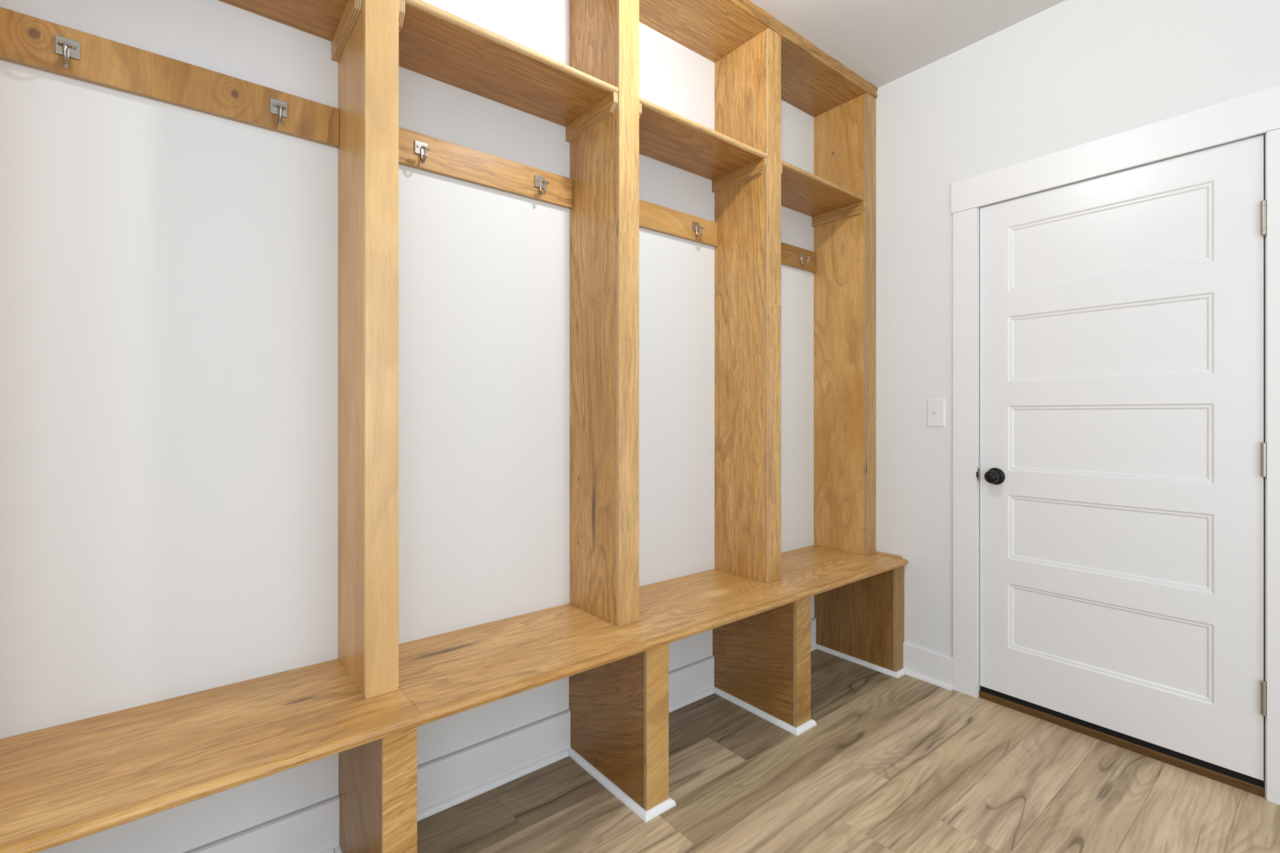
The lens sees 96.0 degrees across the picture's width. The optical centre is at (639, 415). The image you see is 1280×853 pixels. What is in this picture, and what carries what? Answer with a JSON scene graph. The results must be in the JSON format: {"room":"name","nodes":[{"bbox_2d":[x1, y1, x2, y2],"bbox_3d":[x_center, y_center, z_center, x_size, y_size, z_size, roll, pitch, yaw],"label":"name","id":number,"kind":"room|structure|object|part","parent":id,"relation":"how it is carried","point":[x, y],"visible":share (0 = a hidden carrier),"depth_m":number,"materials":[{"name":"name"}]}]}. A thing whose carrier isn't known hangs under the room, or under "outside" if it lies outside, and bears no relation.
{"room":"mudroom","nodes":[
{"label":"mudroom","id":0,"kind":"room"},
{"bbox_2d":[0,0,814,852],"bbox_3d":[-0.756,-0.217,1.676,4.500,2.888,0.100,0,0,-39],"label":"wall","id":1,"kind":"structure","parent":0,"point":[169,273],"depth_m":1.46,"materials":[{"name":"paint"}]},
{"bbox_2d":[0,6,338,147],"bbox_3d":[-1.070,-0.774,1.347,0.657,0.100,0.018,0,0,-39],"label":"hook rail","id":2,"kind":"object","parent":1,"relation":"attached to","point":[25,40],"visible":1,"depth_m":1.31,"materials":[{"name":"brown wood"}]},
{"bbox_2d":[55,35,79,68],"bbox_3d":[-1.197,-0.763,1.202,0.037,0.070,0.048,0,0,-39],"label":"coat hook","id":3,"kind":"object","parent":2,"relation":"attached to","point":[67,47],"visible":1,"depth_m":1.21,"materials":[{"name":"silver metal"}]},
{"bbox_3d":[-1.198,-0.754,1.203,0.006,0.053,0.044,0,0,-39],"label":"hook arm","id":4,"kind":"part","parent":3,"relation":"part of","materials":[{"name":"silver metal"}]},
{"bbox_2d":[270,97,287,125],"bbox_3d":[-0.900,-0.763,1.441,0.037,0.070,0.048,0,0,-39],"label":"coat hook","id":5,"kind":"object","parent":2,"relation":"attached to","point":[279,108],"visible":1,"depth_m":1.45,"materials":[{"name":"silver metal"}]},
{"bbox_3d":[-0.901,-0.754,1.442,0.006,0.053,0.044,0,0,-39],"label":"hook arm","id":6,"kind":"part","parent":5,"relation":"part of","materials":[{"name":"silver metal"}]},
{"bbox_2d":[320,847,333,852],"bbox_3d":[-1.064,1.167,1.341,0.629,0.019,0.015,0,0,-39],"label":"trim","id":7,"kind":"structure","parent":1,"relation":"attached to","point":[331,850],"depth_m":1.53,"materials":[{"name":"paint"}]},
{"bbox_2d":[398,126,572,208],"bbox_3d":[-0.498,-0.774,1.807,0.657,0.100,0.018,0,0,-39],"label":"hook rail","id":8,"kind":"object","parent":1,"relation":"attached to","point":[446,158],"visible":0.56,"depth_m":1.80,"materials":[{"name":"brown wood"}]},
{"bbox_2d":[414,139,430,164],"bbox_3d":[-0.624,-0.763,1.663,0.037,0.070,0.048,0,0,-39],"label":"coat hook","id":9,"kind":"object","parent":8,"relation":"attached to","point":[421,148],"visible":1,"depth_m":1.67,"materials":[{"name":"silver metal"}]},
{"bbox_3d":[-0.638,-0.779,1.679,0.037,0.038,0.005,0,0,-39],"label":"plate","id":10,"kind":"part","parent":9,"relation":"part of","materials":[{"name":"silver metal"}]},
{"bbox_3d":[-0.625,-0.754,1.663,0.006,0.053,0.044,0,0,-39],"label":"hook arm","id":11,"kind":"part","parent":9,"relation":"part of","materials":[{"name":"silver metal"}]},
{"bbox_2d":[534,174,549,195],"bbox_3d":[-0.321,-0.763,1.906,0.037,0.070,0.048,0,0,-39],"label":"coat hook","id":12,"kind":"object","parent":8,"relation":"attached to","point":[540,182],"visible":1,"depth_m":1.92,"materials":[{"name":"silver metal"}]},
{"bbox_3d":[-0.335,-0.779,1.923,0.037,0.038,0.005,0,0,-39],"label":"plate","id":13,"kind":"part","parent":12,"relation":"part of","materials":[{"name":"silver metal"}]},
{"bbox_3d":[-0.322,-0.754,1.907,0.006,0.053,0.044,0,0,-39],"label":"hook arm","id":14,"kind":"part","parent":12,"relation":"part of","materials":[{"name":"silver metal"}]},
{"bbox_2d":[417,748,568,821],"bbox_3d":[-0.494,1.167,1.799,0.624,0.019,0.015,0,0,-39],"label":"trim","id":15,"kind":"structure","parent":1,"relation":"attached to","point":[430,811],"depth_m":1.81,"materials":[{"name":"paint"}]},
{"bbox_2d":[182,617,816,852],"bbox_3d":[-0.724,1.102,1.631,4.294,0.148,0.010,0,0,-39],"label":"baseboard","id":16,"kind":"structure","parent":1,"relation":"attached to","point":[314,828],"depth_m":1.76,"materials":[{"name":"paint"}]},
{"bbox_2d":[639,199,717,246],"bbox_3d":[0.074,-0.774,2.266,0.646,0.100,0.018,0,0,-39],"label":"hook rail","id":17,"kind":"object","parent":1,"relation":"attached to","point":[654,217],"visible":0.56,"depth_m":2.31,"materials":[{"name":"brown wood"}]},
{"bbox_2d":[692,221,705,238],"bbox_3d":[0.244,-0.763,2.360,0.037,0.070,0.048,0,0,-39],"label":"coat hook","id":18,"kind":"object","parent":17,"relation":"attached to","point":[695,226],"visible":1,"depth_m":2.37,"materials":[{"name":"silver metal"}]},
{"bbox_3d":[0.230,-0.779,2.377,0.037,0.038,0.005,0,0,-39],"label":"plate","id":19,"kind":"part","parent":18,"relation":"part of","materials":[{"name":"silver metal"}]},
{"bbox_3d":[0.243,-0.754,2.361,0.006,0.053,0.044,0,0,-39],"label":"hook arm","id":20,"kind":"part","parent":18,"relation":"part of","materials":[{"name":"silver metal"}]},
{"bbox_2d":[668,687,714,712],"bbox_3d":[0.076,1.167,2.257,0.598,0.019,0.015,0,0,-39],"label":"trim","id":21,"kind":"structure","parent":1,"relation":"attached to","point":[677,705],"depth_m":2.36,"materials":[{"name":"paint"}]},
{"bbox_2d":[639,97,768,180],"bbox_3d":[0.158,-1.016,2.161,0.646,0.020,0.288,0,0,-39],"label":"shelf","id":22,"kind":"object","parent":1,"relation":"attached to","point":[666,136],"visible":0.69,"depth_m":2.16,"materials":[{"name":"brown wood"}]},
{"bbox_2d":[781,242,816,272],"bbox_3d":[0.638,-0.774,2.720,0.642,0.100,0.018,0,0,-39],"label":"hook rail","id":23,"kind":"object","parent":1,"relation":"attached to","point":[789,253],"visible":0.44,"depth_m":2.81,"materials":[{"name":"brown wood"}]},
{"bbox_2d":[798,252,810,266],"bbox_3d":[0.804,-0.763,2.811,0.037,0.070,0.048,0,0,-39],"label":"coat hook","id":24,"kind":"object","parent":23,"relation":"attached to","point":[801,255],"visible":1,"depth_m":2.82,"materials":[{"name":"silver metal"}]},
{"bbox_3d":[0.791,-0.779,2.828,0.037,0.038,0.005,0,0,-39],"label":"plate","id":25,"kind":"part","parent":24,"relation":"part of","materials":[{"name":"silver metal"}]},
{"bbox_3d":[0.804,-0.754,2.811,0.006,0.053,0.044,0,0,-39],"label":"hook arm","id":26,"kind":"part","parent":24,"relation":"part of","materials":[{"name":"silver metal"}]},
{"bbox_2d":[810,644,816,651],"bbox_3d":[0.646,1.167,2.715,0.615,0.019,0.015,0,0,-39],"label":"trim","id":27,"kind":"structure","parent":1,"relation":"attached to","point":[813,647],"depth_m":2.89,"materials":[{"name":"paint"}]},
{"bbox_2d":[417,648,1279,852],"bbox_3d":[0.317,1.177,0.357,4.520,0.002,3.300,0,0,-39],"label":"floor","id":28,"kind":"structure","parent":0,"point":[888,764],"depth_m":1.80,"materials":[{"name":"brown wood"}]},
{"bbox_2d":[333,727,417,852],"bbox_3d":[-0.650,0.930,1.412,0.104,0.492,0.443,0,0,-39],"label":"support","id":29,"kind":"object","parent":28,"relation":"on","point":[378,779],"visible":0.65,"depth_m":1.27,"materials":[{"name":"brown wood"}]},
{"bbox_3d":[-0.647,1.167,1.408,0.104,0.019,0.433,0,0,-39],"label":"shoe moulding","id":30,"kind":"part","parent":29,"relation":"part of","materials":[{"name":"paint"}]},
{"bbox_3d":[-0.680,0.930,1.406,0.018,0.492,0.414,0,0,-39],"label":"panel","id":31,"kind":"part","parent":29,"relation":"part of","materials":[{"name":"brown wood"}]},
{"bbox_2d":[567,644,675,822],"bbox_3d":[-0.076,0.930,1.873,0.119,0.492,0.443,0,0,-39],"label":"support","id":32,"kind":"object","parent":28,"relation":"on","point":[619,708],"visible":0.78,"depth_m":1.75,"materials":[{"name":"brown wood"}]},
{"bbox_2d":[0,545,908,852],"bbox_3d":[-0.104,0.665,1.849,3.054,0.038,0.446,0,0,-39],"label":"bench","id":33,"kind":"object","parent":32,"relation":"on","point":[63,784],"visible":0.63,"depth_m":1.30,"materials":[{"name":"brown wood"}]},
{"bbox_2d":[331,0,404,699],"bbox_3d":[-0.698,-0.428,1.471,0.108,2.173,0.290,0,0,-39],"label":"divider","id":34,"kind":"object","parent":33,"relation":"on","point":[365,40],"visible":1,"depth_m":1.37,"materials":[{"name":"brown wood"}]},
{"bbox_3d":[-0.725,-0.428,1.459,0.018,2.173,0.274,0,0,-39],"label":"panel","id":35,"kind":"part","parent":34,"relation":"part of","materials":[{"name":"brown wood"}]},
{"bbox_2d":[398,0,618,126],"bbox_3d":[-0.413,-1.016,1.702,0.657,0.020,0.288,0,0,-39],"label":"shelf","id":36,"kind":"object","parent":34,"relation":"on","point":[434,42],"visible":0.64,"depth_m":1.67,"materials":[{"name":"brown wood"}]},
{"bbox_2d":[565,0,641,626],"bbox_3d":[-0.124,-0.428,1.932,0.113,2.173,0.290,0,0,-39],"label":"divider","id":37,"kind":"object","parent":33,"relation":"on","point":[604,140],"visible":1,"depth_m":1.85,"materials":[{"name":"brown wood"}]},
{"bbox_3d":[-0.154,-0.428,1.919,0.018,2.173,0.274,0,0,-39],"label":"panel","id":38,"kind":"part","parent":37,"relation":"part of","materials":[{"name":"brown wood"}]},
{"bbox_2d":[639,0,877,117],"bbox_3d":[-0.149,-1.538,1.906,3.053,0.045,0.300,0,0,-39],"label":"board","id":39,"kind":"object","parent":37,"relation":"on","point":[813,82],"visible":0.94,"depth_m":2.34,"materials":[{"name":"brown wood"}]},
{"bbox_3d":[-0.065,-1.538,1.801,3.053,0.045,0.030,0,0,-39],"label":"moulding","id":40,"kind":"part","parent":39,"relation":"part of","materials":[{"name":"brown wood"}]},
{"bbox_2d":[711,27,782,583],"bbox_3d":[0.442,-0.428,2.387,0.112,2.173,0.290,0,0,-39],"label":"divider","id":41,"kind":"object","parent":33,"relation":"on","point":[748,79],"visible":1,"depth_m":2.32,"materials":[{"name":"brown wood"}]},
{"bbox_2d":[781,160,866,216],"bbox_3d":[0.723,-1.016,2.614,0.642,0.020,0.288,0,0,-39],"label":"shelf","id":42,"kind":"object","parent":41,"relation":"on","point":[806,193],"visible":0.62,"depth_m":2.62,"materials":[{"name":"brown wood"}]},
{"bbox_2d":[812,93,875,555],"bbox_3d":[0.999,-0.428,2.835,0.097,2.173,0.290,0,0,-39],"label":"divider","id":43,"kind":"object","parent":33,"relation":"on","point":[845,135],"visible":1,"depth_m":2.79,"materials":[{"name":"brown wood"}]},
{"bbox_3d":[1.164,0.652,2.700,0.011,0.012,0.125,0,0,-39],"label":"moulding","id":44,"kind":"part","parent":33,"relation":"part of","materials":[{"name":"brown wood"}]},
{"bbox_3d":[-0.112,0.930,1.862,0.018,0.492,0.414,0,0,-39],"label":"panel","id":45,"kind":"part","parent":32,"relation":"part of","materials":[{"name":"brown wood"}]},
{"bbox_3d":[-0.073,1.167,1.869,0.119,0.019,0.433,0,0,-39],"label":"shoe moulding","id":46,"kind":"part","parent":32,"relation":"part of","materials":[{"name":"paint"}]},
{"bbox_2d":[712,596,817,736],"bbox_3d":[0.485,0.930,2.324,0.123,0.492,0.443,0,0,-39],"label":"support","id":47,"kind":"object","parent":28,"relation":"on","point":[762,660],"visible":0.85,"depth_m":2.23,"materials":[{"name":"brown wood"}]},
{"bbox_3d":[0.448,0.930,2.312,0.018,0.492,0.414,0,0,-39],"label":"panel","id":48,"kind":"part","parent":47,"relation":"part of","materials":[{"name":"brown wood"}]},
{"bbox_3d":[0.489,1.167,2.320,0.123,0.019,0.433,0,0,-39],"label":"shoe moulding","id":49,"kind":"part","parent":47,"relation":"part of","materials":[{"name":"paint"}]},
{"bbox_2d":[814,565,906,678],"bbox_3d":[1.049,0.930,2.777,0.092,0.492,0.443,0,0,-39],"label":"support","id":50,"kind":"object","parent":28,"relation":"on","point":[861,622],"visible":0.68,"depth_m":2.71,"materials":[{"name":"brown wood"}]},
{"bbox_3d":[1.052,1.167,2.773,0.092,0.019,0.433,0,0,-39],"label":"shoe moulding","id":51,"kind":"part","parent":50,"relation":"part of","materials":[{"name":"paint"}]},
{"bbox_2d":[978,688,1265,798],"bbox_3d":[1.715,1.163,2.125,0.121,0.028,0.811,0,0,-39],"label":"threshold","id":52,"kind":"object","parent":28,"relation":"on","point":[1232,781],"visible":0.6,"depth_m":2.02,"materials":[{"name":"brown wood"}]},
{"bbox_2d":[749,0,1065,88],"bbox_3d":[0.286,-1.611,0.396,4.520,0.100,3.400,0,0,-39],"label":"ceiling","id":53,"kind":"structure","parent":0,"point":[882,42],"depth_m":2.30,"materials":[{"name":"paint"}]},
{"bbox_2d":[875,0,1279,657],"bbox_3d":[1.998,-0.192,1.772,0.126,2.838,3.200,0,0,-39],"label":"wall","id":54,"kind":"structure","parent":0,"point":[1069,73],"depth_m":2.49,"materials":[{"name":"paint"}]},
{"bbox_2d":[902,642,952,684],"bbox_3d":[1.147,1.109,2.721,0.012,0.134,0.634,0,0,-39],"label":"baseboard","id":55,"kind":"structure","parent":54,"relation":"attached to","point":[925,662],"depth_m":2.55,"materials":[{"name":"paint"}]},
{"bbox_2d":[905,669,952,690],"bbox_3d":[1.272,1.167,2.543,0.015,0.019,0.200,0,0,-39],"label":"trim","id":56,"kind":"structure","parent":54,"relation":"attached to","point":[908,673],"depth_m":2.54,"materials":[{"name":"paint"}]},
{"bbox_2d":[927,398,945,426],"bbox_3d":[1.296,-0.012,2.530,0.020,0.122,0.075,0,0,-39],"label":"light switch","id":57,"kind":"object","parent":54,"relation":"attached to","point":[935,407],"visible":1,"depth_m":2.53,"materials":[{"name":"plastic"}]},
{"bbox_2d":[952,207,977,697],"bbox_3d":[1.376,0.155,2.437,0.012,2.042,0.094,0,0,-39],"label":"trim","id":58,"kind":"structure","parent":54,"relation":"attached to","point":[965,223],"depth_m":2.43,"materials":[{"name":"paint"}]},
{"bbox_2d":[951,84,1279,213],"bbox_3d":[1.661,-0.932,2.081,0.013,0.130,1.022,0,0,-39],"label":"trim","id":59,"kind":"structure","parent":54,"relation":"attached to","point":[1258,113],"depth_m":2.01,"materials":[{"name":"paint"}]},
{"bbox_2d":[976,134,1266,786],"bbox_3d":[1.659,0.141,2.080,0.104,2.014,0.823,0,0,-39],"label":"door","id":60,"kind":"structure","parent":54,"relation":"in","point":[1123,447],"depth_m":2.02,"materials":[{"name":"paint"}]},
{"bbox_3d":[1.407,0.246,2.402,0.018,0.053,0.005,0,0,-39],"label":"strike plate","id":61,"kind":"part","parent":60,"relation":"part of","materials":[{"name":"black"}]},
{"bbox_3d":[1.422,0.248,2.329,0.046,0.054,0.054,0,0,-39],"label":"knob","id":62,"kind":"part","parent":60,"relation":"part of","materials":[{"name":"black metal"}]},
{"bbox_2d":[977,132,1266,798],"bbox_3d":[1.715,0.144,2.125,0.122,2.065,0.850,0,0,-39],"label":"trim","id":63,"kind":"structure","parent":54,"relation":"attached to","point":[1264,134],"depth_m":1.90,"materials":[{"name":"paint"}]},
{"bbox_2d":[1264,136,1265,783],"bbox_3d":[1.697,0.139,2.111,0.010,2.016,0.812,0,0,-39],"label":"trim","id":64,"kind":"structure","parent":54,"relation":"attached to","point":[1264,136],"depth_m":1.79,"materials":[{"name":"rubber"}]},
{"bbox_2d":[1266,128,1279,804],"bbox_3d":[1.947,0.155,1.725,0.012,2.042,0.095,0,0,-39],"label":"trim","id":65,"kind":"structure","parent":54,"relation":"attached to","point":[1273,136],"depth_m":1.75,"materials":[{"name":"paint"}]},
{"bbox_3d":[-1.264,-0.428,1.017,0.091,2.173,0.290,0,0,-39],"label":"divider","id":66,"kind":"object","parent":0,"visible":0},
{"bbox_2d":[218,0,347,41],"bbox_3d":[-0.985,-1.016,1.242,0.658,0.020,0.288,0,0,-39],"label":"shelf","id":67,"kind":"object","parent":66,"relation":"on","point":[318,18],"visible":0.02,"depth_m":1.44,"materials":[{"name":"brown wood"}]}
]}

